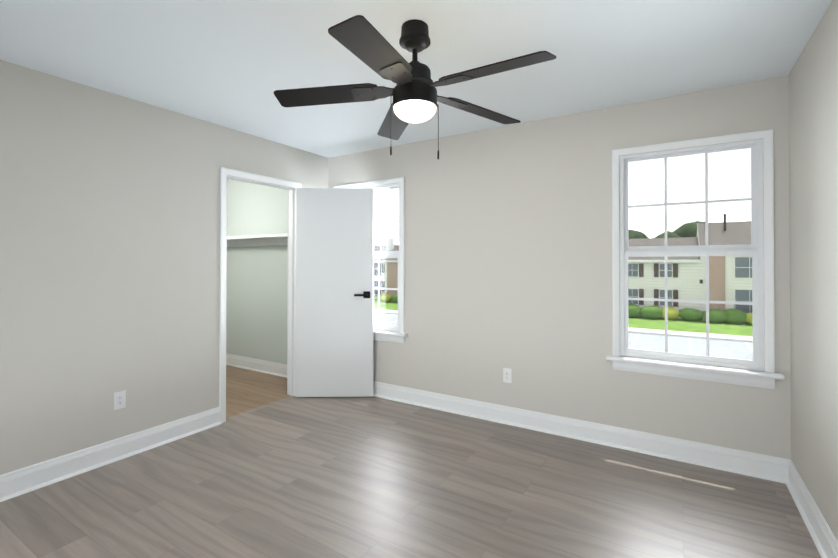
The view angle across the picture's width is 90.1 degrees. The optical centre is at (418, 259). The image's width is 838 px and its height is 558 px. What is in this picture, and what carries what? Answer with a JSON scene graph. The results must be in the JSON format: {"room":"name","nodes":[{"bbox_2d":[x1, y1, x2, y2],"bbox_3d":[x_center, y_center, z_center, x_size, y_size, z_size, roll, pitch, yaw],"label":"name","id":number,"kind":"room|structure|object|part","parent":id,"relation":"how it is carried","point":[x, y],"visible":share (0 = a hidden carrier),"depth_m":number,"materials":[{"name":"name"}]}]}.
{"room":"empty bedroom","nodes":[
{"label":"empty bedroom","id":0,"kind":"room"},
{"bbox_2d":[0,60,327,474],"bbox_3d":[-2.064,0.117,2.837,0.110,2.440,3.955,0,-1,32],"label":"wall","id":1,"kind":"structure","parent":0,"point":[109,244],"depth_m":2.74,"materials":[{"name":"white paint"}]},
{"bbox_2d":[0,407,220,501],"bbox_3d":[-2.289,1.264,2.334,0.031,0.138,2.538,0,-1,32],"label":"baseboard","id":2,"kind":"structure","parent":1,"relation":"attached to","point":[19,482],"depth_m":2.70,"materials":[{"name":"white wood"}]},
{"bbox_2d":[114,390,125,409],"bbox_3d":[-2.007,0.946,2.810,0.008,0.117,0.071,0,-1,32],"label":"electrical outlet","id":3,"kind":"object","parent":1,"relation":"attached to","point":[119,399],"visible":1,"depth_m":2.81,"materials":[{"name":"white plastic"}]},
{"bbox_2d":[219,167,301,422],"bbox_3d":[-1.454,0.296,3.822,0.149,2.097,0.859,0,-1,32],"label":"door frame","id":4,"kind":"structure","parent":1,"relation":"attached to","point":[243,176],"depth_m":3.86,"materials":[{"name":"white wood"}]},
{"bbox_2d":[296,188,373,396],"bbox_3d":[-0.822,0.322,4.086,0.756,2.025,0.143,0,0,-1],"label":"closet door","id":5,"kind":"structure","parent":4,"relation":"attached to","point":[335,302],"depth_m":4.07,"materials":[{"name":"white wood"}]},
{"bbox_2d":[0,365,820,557],"bbox_3d":[-1.387,1.394,2.524,6.560,0.120,4.155,0,-1,32],"label":"floor","id":6,"kind":"structure","parent":0,"point":[333,477],"depth_m":2.34,"materials":[{"name":"brown wood"}]},
{"bbox_2d":[0,0,831,157],"bbox_3d":[-1.387,-1.166,2.545,6.560,0.120,4.155,0,-1,32],"label":"ceiling","id":7,"kind":"structure","parent":0,"point":[234,64],"depth_m":2.25,"materials":[{"name":"white paint"}]},
{"bbox_2d":[274,15,555,158],"bbox_3d":[-0.002,-0.796,1.965,1.268,0.629,1.285,0,-1,32],"label":"ceiling fan","id":8,"kind":"object","parent":7,"relation":"hanging from","point":[413,93],"visible":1,"depth_m":1.93,"materials":[{"name":"black metal"}]},
{"bbox_3d":[-0.019,-0.688,1.995,0.207,0.068,0.207,0,-1,32],"label":"glass","id":9,"kind":"part","parent":8,"relation":"part of","materials":[{"name":"white glass"}]},
{"bbox_2d":[226,75,790,459],"bbox_3d":[-0.344,0.128,4.215,6.560,2.440,0.200,0,-1,32],"label":"wall","id":10,"kind":"structure","parent":0,"point":[508,246],"depth_m":3.32,"materials":[{"name":"white paint"}]},
{"bbox_2d":[226,353,286,377],"bbox_3d":[-2.092,1.286,5.154,2.390,0.138,0.031,0,-1,32],"label":"baseboard","id":11,"kind":"structure","parent":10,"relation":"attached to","point":[268,367],"depth_m":5.03,"materials":[{"name":"white wood"}]},
{"bbox_2d":[334,177,407,343],"bbox_3d":[-0.506,0.013,4.220,0.971,1.577,0.153,0,-1,32],"label":"window","id":12,"kind":"structure","parent":10,"relation":"in","point":[379,255],"depth_m":4.05,"materials":[{"name":"white plastic"}]},
{"bbox_3d":[-0.488,-0.023,4.250,0.709,1.350,0.038,0,-1,32],"label":"glass","id":13,"kind":"part","parent":12,"relation":"part of","materials":[{"name":"clear glass"}]},
{"bbox_2d":[503,368,511,382],"bbox_3d":[0.722,0.951,3.423,0.071,0.117,0.008,0,-1,32],"label":"electrical outlet","id":14,"kind":"object","parent":10,"relation":"attached to","point":[507,375],"visible":1,"depth_m":3.42,"materials":[{"name":"white plastic"}]},
{"bbox_2d":[373,381,783,482],"bbox_3d":[0.596,1.273,3.483,3.720,0.138,0.035,0,-1,32],"label":"baseboard","id":15,"kind":"structure","parent":10,"relation":"attached to","point":[762,466],"depth_m":3.03,"materials":[{"name":"white wood"}]},
{"bbox_2d":[606,129,784,388],"bbox_3d":[1.786,0.002,2.797,0.971,1.577,0.153,0,-1,32],"label":"window","id":16,"kind":"structure","parent":10,"relation":"in","point":[754,249],"depth_m":2.75,"materials":[{"name":"white plastic"}]},
{"bbox_2d":[788,0,837,540],"bbox_3d":[1.262,0.100,0.772,0.200,2.440,3.955,0,-1,32],"label":"wall","id":17,"kind":"structure","parent":0,"point":[813,144],"depth_m":2.03,"materials":[{"name":"white paint"}]},
{"bbox_2d":[784,458,837,557],"bbox_3d":[1.193,1.252,0.870,0.031,0.138,3.845,0,-1,32],"label":"baseboard","id":18,"kind":"structure","parent":17,"relation":"attached to","point":[823,537],"depth_m":2.07,"materials":[{"name":"white wood"}]},
{"label":"outside","id":19,"kind":"structure","parent":0,"visible":0},
{"bbox_2d":[374,214,752,359],"bbox_3d":[7.313,-0.675,36.809,120.000,11.572,62.551,0,-1,32],"label":"view","id":20,"kind":"structure","parent":19,"point":[735,339],"depth_m":32.20,"materials":[{"name":"multicoloured"}]},
{"bbox_3d":[-2.595,0.130,4.447,2.490,2.440,1.780,0,-1,32],"label":"wall","id":21,"kind":"structure","parent":0,"visible":0},
{"bbox_2d":[227,233,287,246],"bbox_3d":[-2.168,-0.213,5.046,2.386,0.104,0.315,0,-1,32],"label":"closet shelf","id":22,"kind":"object","parent":21,"relation":"attached to","point":[260,240],"visible":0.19,"depth_m":4.96,"materials":[{"name":"white wood"}]}
]}

